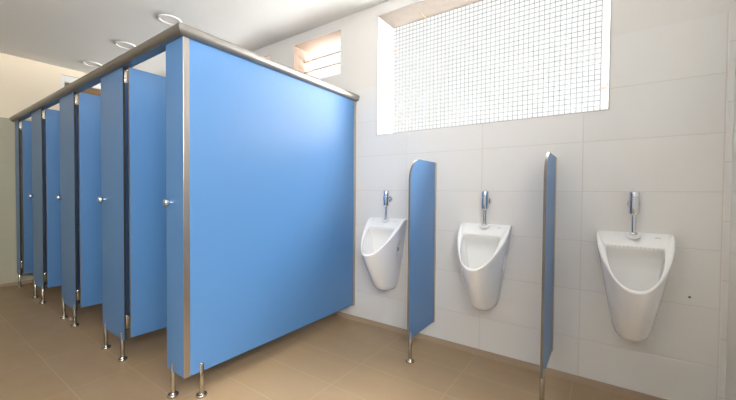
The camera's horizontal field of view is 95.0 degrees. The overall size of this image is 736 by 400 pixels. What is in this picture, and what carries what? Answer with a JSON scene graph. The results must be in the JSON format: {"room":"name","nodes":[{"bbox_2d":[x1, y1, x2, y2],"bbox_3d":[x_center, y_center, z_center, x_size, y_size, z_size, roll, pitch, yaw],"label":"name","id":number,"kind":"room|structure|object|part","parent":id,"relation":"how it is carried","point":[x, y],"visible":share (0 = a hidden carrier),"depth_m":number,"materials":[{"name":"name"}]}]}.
{"room":"public restroom","nodes":[
{"label":"public restroom","id":0,"kind":"room"},
{"bbox_2d":[0,53,87,283],"bbox_3d":[-4.893,-0.363,3.378,0.262,2.907,4.892,1,1,35],"label":"wall","id":1,"kind":"structure","parent":0,"point":[24,82],"depth_m":4.05,"materials":[{"name":"beige paint"}]},
{"bbox_2d":[0,280,32,287],"bbox_3d":[-4.711,1.022,3.432,0.026,0.036,4.630,1,1,35],"label":"baseboard","id":2,"kind":"structure","parent":1,"relation":"attached to","point":[26,281],"depth_m":4.07,"materials":[{"name":"brown tile"}]},
{"bbox_2d":[62,75,100,95],"bbox_3d":[-3.865,-1.437,4.688,0.090,0.415,0.620,1,1,35],"label":"window","id":3,"kind":"structure","parent":1,"relation":"in","point":[95,90],"depth_m":4.65,"materials":[{"name":"white glass"}]},
{"bbox_3d":[-3.869,-1.408,4.692,0.040,0.298,0.560,1,1,35],"label":"shutter panel","id":4,"kind":"part","parent":3,"relation":"part of","materials":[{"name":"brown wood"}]},
{"bbox_2d":[0,0,388,76],"bbox_3d":[-2.092,-1.717,1.569,6.874,0.120,5.154,1,1,35],"label":"ceiling","id":5,"kind":"structure","parent":0,"point":[61,33],"depth_m":3.21,"materials":[{"name":"paint"}]},
{"bbox_2d":[82,61,101,66],"bbox_3d":[-3.489,-1.717,4.264,0.196,0.012,0.196,1,1,35],"label":"recessed light","id":6,"kind":"object","parent":5,"relation":"in","point":[89,63],"visible":0.96,"depth_m":4.25,"materials":[{"name":"white plastic"}]},
{"bbox_2d":[115,41,135,48],"bbox_3d":[-2.668,-1.699,3.712,0.196,0.012,0.196,1,1,35],"label":"recessed light","id":7,"kind":"object","parent":5,"relation":"in","point":[122,44],"visible":0.88,"depth_m":3.70,"materials":[{"name":"white plastic"}]},
{"bbox_2d":[157,14,181,24],"bbox_3d":[-1.852,-1.681,3.151,0.196,0.012,0.196,1,1,35],"label":"recessed light","id":8,"kind":"object","parent":5,"relation":"in","point":[168,19],"visible":0.84,"depth_m":3.14,"materials":[{"name":"white plastic"}]},
{"bbox_2d":[0,283,634,399],"bbox_3d":[-2.116,1.159,1.629,6.874,0.120,5.154,1,1,35],"label":"floor","id":9,"kind":"structure","parent":0,"point":[331,357],"depth_m":2.21,"materials":[{"name":"brown tile"}]},
{"bbox_2d":[15,120,32,286],"bbox_3d":[-3.979,0.046,4.234,0.226,1.968,0.630,1,1,35],"label":"partition","id":10,"kind":"object","parent":9,"relation":"on","point":[26,126],"visible":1,"depth_m":3.98,"materials":[{"name":"blue laminate"}]},
{"bbox_3d":[-4.156,-0.024,4.009,0.190,1.822,0.013,1,1,35],"label":"panel","id":11,"kind":"part","parent":10,"relation":"part of","materials":[{"name":"blue laminate"}]},
{"bbox_3d":[-4.155,0.938,4.023,0.026,0.190,0.026,1,1,35],"label":"leg","id":12,"kind":"part","parent":10,"relation":"part of","materials":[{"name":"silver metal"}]},
{"bbox_3d":[-3.878,-0.036,4.192,0.013,1.798,0.580,1,1,35],"label":"door","id":13,"kind":"part","parent":10,"relation":"part of","materials":[{"name":"blue laminate"}]},
{"bbox_2d":[28,108,60,303],"bbox_3d":[-2.992,0.057,4.092,0.428,1.968,1.552,1,1,35],"label":"partition","id":14,"kind":"object","parent":9,"relation":"on","point":[45,124],"visible":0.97,"depth_m":3.44,"materials":[{"name":"blue laminate"}]},
{"bbox_3d":[-3.559,0.951,3.609,0.026,0.190,0.026,1,1,35],"label":"leg","id":15,"kind":"part","parent":14,"relation":"part of","materials":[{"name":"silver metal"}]},
{"bbox_3d":[-3.424,-0.007,3.500,0.393,1.822,0.013,1,1,35],"label":"panel","id":16,"kind":"part","parent":14,"relation":"part of","materials":[{"name":"blue laminate"}]},
{"bbox_3d":[-3.314,0.957,3.438,0.026,0.190,0.026,1,1,35],"label":"leg","id":17,"kind":"part","parent":14,"relation":"part of","materials":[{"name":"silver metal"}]},
{"bbox_3d":[-3.062,-0.017,3.626,0.013,1.798,0.580,1,1,35],"label":"door","id":18,"kind":"part","parent":14,"relation":"part of","materials":[{"name":"blue laminate"}]},
{"bbox_2d":[56,92,102,326],"bbox_3d":[-2.171,0.075,3.522,0.428,1.968,1.552,1,1,35],"label":"partition","id":19,"kind":"object","parent":9,"relation":"on","point":[80,114],"visible":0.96,"depth_m":2.88,"materials":[{"name":"blue laminate"}]},
{"bbox_3d":[-2.738,0.970,3.038,0.026,0.190,0.026,1,1,35],"label":"leg","id":20,"kind":"part","parent":19,"relation":"part of","materials":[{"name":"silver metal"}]},
{"bbox_3d":[-2.603,0.011,2.929,0.393,1.822,0.013,1,1,35],"label":"panel","id":21,"kind":"part","parent":19,"relation":"part of","materials":[{"name":"blue laminate"}]},
{"bbox_3d":[-2.493,0.975,2.868,0.026,0.190,0.026,1,1,35],"label":"leg","id":22,"kind":"part","parent":19,"relation":"part of","materials":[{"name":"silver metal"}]},
{"bbox_3d":[-2.241,0.001,3.055,0.013,1.798,0.580,1,1,35],"label":"door","id":23,"kind":"part","parent":19,"relation":"part of","materials":[{"name":"blue laminate"}]},
{"bbox_2d":[9,22,359,121],"bbox_3d":[-2.173,-0.936,3.507,4.030,0.054,1.558,1,1,35],"label":"rail","id":24,"kind":"object","parent":19,"relation":"on","point":[156,45],"visible":0.81,"depth_m":2.18,"materials":[{"name":"grey metal"}]},
{"bbox_3d":[-2.593,-0.926,2.903,4.030,0.054,0.086,1,1,35],"label":"rail","id":25,"kind":"part","parent":24,"relation":"part of","materials":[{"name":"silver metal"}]},
{"bbox_3d":[-0.554,-0.899,2.382,0.086,0.054,1.558,1,1,35],"label":"rail","id":26,"kind":"part","parent":24,"relation":"part of","materials":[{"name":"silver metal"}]},
{"bbox_2d":[97,67,166,361],"bbox_3d":[-1.350,0.094,2.951,0.428,1.968,1.552,1,1,35],"label":"partition","id":27,"kind":"object","parent":9,"relation":"on","point":[133,101],"visible":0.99,"depth_m":2.33,"materials":[{"name":"blue laminate"}]},
{"bbox_3d":[-1.920,-0.004,2.423,0.043,0.043,0.038,1,1,35],"label":"lock knob","id":28,"kind":"part","parent":27,"relation":"part of","materials":[{"name":"silver metal"}]},
{"bbox_3d":[-1.917,0.988,2.467,0.026,0.190,0.026,1,1,35],"label":"leg","id":29,"kind":"part","parent":27,"relation":"part of","materials":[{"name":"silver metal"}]},
{"bbox_3d":[-1.782,0.029,2.359,0.393,1.822,0.013,1,1,35],"label":"panel","id":30,"kind":"part","parent":27,"relation":"part of","materials":[{"name":"blue laminate"}]},
{"bbox_3d":[-1.672,0.994,2.297,0.026,0.190,0.026,1,1,35],"label":"leg","id":31,"kind":"part","parent":27,"relation":"part of","materials":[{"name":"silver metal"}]},
{"bbox_3d":[-1.421,0.020,2.484,0.013,1.798,0.580,1,1,35],"label":"door","id":32,"kind":"part","parent":27,"relation":"part of","materials":[{"name":"blue laminate"}]},
{"bbox_2d":[162,36,183,398],"bbox_3d":[-1.060,0.119,1.850,0.190,1.968,0.074,1,1,35],"label":"partition","id":33,"kind":"object","parent":9,"relation":"on","point":[173,202],"visible":1,"depth_m":1.85,"materials":[{"name":"blue laminate"}]},
{"bbox_3d":[-1.110,0.014,1.861,0.043,0.043,0.038,1,1,35],"label":"lock knob","id":34,"kind":"part","parent":33,"relation":"part of","materials":[{"name":"silver metal"}]},
{"bbox_3d":[-1.097,1.007,1.897,0.026,0.190,0.026,1,1,35],"label":"leg","id":35,"kind":"part","parent":33,"relation":"part of","materials":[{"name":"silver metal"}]},
{"bbox_2d":[183,36,355,398],"bbox_3d":[-0.555,0.111,2.421,0.060,1.968,1.520,1,1,35],"label":"panel","id":36,"kind":"object","parent":9,"relation":"on","point":[269,156],"visible":1,"depth_m":2.18,"materials":[{"name":"blue laminate"}]},
{"bbox_3d":[-0.971,0.049,1.805,0.004,1.824,0.034,1,1,35],"label":"corner post","id":37,"kind":"part","parent":36,"relation":"part of","materials":[{"name":"silver metal"}]},
{"bbox_3d":[-0.938,1.008,1.900,0.026,0.190,0.026,1,1,35],"label":"leg","id":38,"kind":"part","parent":36,"relation":"part of","materials":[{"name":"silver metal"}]},
{"bbox_2d":[406,159,436,363],"bbox_3d":[0.394,0.408,2.437,0.060,1.389,0.420,1,1,35],"label":"screen","id":39,"kind":"object","parent":9,"relation":"on","point":[422,174],"visible":1,"depth_m":2.40,"materials":[{"name":"blue laminate"}]},
{"bbox_3d":[0.288,1.002,2.305,0.026,0.205,0.026,1,1,35],"label":"leg","id":40,"kind":"part","parent":39,"relation":"part of","materials":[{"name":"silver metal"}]},
{"bbox_2d":[538,152,556,399],"bbox_3d":[1.057,0.423,1.976,0.060,1.389,0.420,1,1,35],"label":"screen","id":41,"kind":"object","parent":9,"relation":"on","point":[550,166],"visible":1,"depth_m":1.90,"materials":[{"name":"blue laminate"}]},
{"bbox_3d":[0.952,1.017,1.843,0.026,0.205,0.026,1,1,35],"label":"leg","id":42,"kind":"part","parent":41,"relation":"part of","materials":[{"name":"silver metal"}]},
{"bbox_3d":[1.058,0.344,1.975,0.013,1.227,0.418,1,1,35],"label":"panel","id":43,"kind":"part","parent":41,"relation":"part of","materials":[{"name":"blue laminate"}]},
{"bbox_2d":[252,0,735,399],"bbox_3d":[-0.707,-0.334,3.607,6.874,2.907,0.262,1,1,35],"label":"wall","id":44,"kind":"structure","parent":0,"point":[661,137],"depth_m":2.05,"materials":[{"name":"beige tile"}]},
{"bbox_2d":[304,51,340,73],"bbox_3d":[-0.410,-1.347,3.432,0.620,0.234,0.060,1,1,35],"label":"window","id":45,"kind":"structure","parent":44,"relation":"in","point":[336,53],"depth_m":3.45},
{"bbox_2d":[360,217,406,290],"bbox_3d":[0.080,0.450,2.703,0.340,0.590,0.341,1,1,35],"label":"urinal","id":46,"kind":"object","parent":44,"relation":"attached to","point":[382,240],"visible":0.99,"depth_m":2.70,"materials":[{"name":"white ceramic"}]},
{"bbox_2d":[383,191,392,218],"bbox_3d":[0.159,0.042,2.803,0.060,0.235,0.076,1,1,35],"label":"valve","id":47,"kind":"object","parent":44,"relation":"attached to","point":[387,199],"visible":1,"depth_m":2.77,"materials":[{"name":"silver metal"}]},
{"bbox_2d":[457,223,511,310],"bbox_3d":[0.739,0.465,2.245,0.340,0.590,0.341,1,1,35],"label":"urinal","id":48,"kind":"object","parent":44,"relation":"attached to","point":[482,249],"visible":0.99,"depth_m":2.25,"materials":[{"name":"white ceramic"}]},
{"bbox_3d":[0.796,0.184,2.318,0.072,0.032,0.034,1,1,35],"label":"pipe seat","id":49,"kind":"part","parent":48,"relation":"part of","materials":[{"name":"white ceramic"}]},
{"bbox_2d":[481,191,491,225],"bbox_3d":[0.818,0.057,2.345,0.060,0.235,0.076,1,1,35],"label":"valve","id":50,"kind":"object","parent":44,"relation":"attached to","point":[486,200],"visible":0.98,"depth_m":2.32,"materials":[{"name":"silver metal"}]},
{"bbox_2d":[376,0,611,134],"bbox_3d":[0.818,-1.051,2.529,1.630,1.016,0.256,1,1,35],"label":"window","id":51,"kind":"structure","parent":44,"relation":"in","point":[572,2],"depth_m":2.55,"materials":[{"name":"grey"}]},
{"bbox_2d":[331,311,666,399],"bbox_3d":[-0.801,1.052,3.517,6.350,0.036,0.026,1,1,35],"label":"baseboard","id":52,"kind":"structure","parent":44,"relation":"attached to","point":[603,386],"depth_m":2.27,"materials":[{"name":"brown tile"}]},
{"bbox_2d":[627,192,639,234],"bbox_3d":[1.483,0.072,1.882,0.060,0.235,0.076,1,1,35],"label":"valve","id":53,"kind":"object","parent":44,"relation":"attached to","point":[633,203],"visible":1,"depth_m":1.86,"materials":[{"name":"silver metal"}]},
{"bbox_2d":[596,230,674,341],"bbox_3d":[1.405,0.480,1.782,0.340,0.590,0.341,1,1,35],"label":"urinal","id":54,"kind":"object","parent":44,"relation":"attached to","point":[636,269],"visible":1,"depth_m":1.80,"materials":[{"name":"white ceramic"}]},
{"bbox_3d":[1.462,0.200,1.856,0.072,0.032,0.034,1,1,35],"label":"pipe seat","id":55,"kind":"part","parent":54,"relation":"part of","materials":[{"name":"white ceramic"}]},
{"bbox_2d":[718,11,735,399],"bbox_3d":[1.811,0.076,1.700,0.024,2.034,0.004,1,1,35],"label":"trim","id":56,"kind":"structure","parent":44,"relation":"attached to","point":[732,30],"depth_m":1.70,"materials":[{"name":"beige tile"}]},
{"bbox_2d":[725,59,735,399],"bbox_3d":[0.536,-0.241,-0.396,0.262,2.907,4.892,1,1,35],"label":"wall","id":57,"kind":"structure","parent":0,"point":[730,389],"depth_m":1.66,"materials":[{"name":"beige tile"}]}
]}

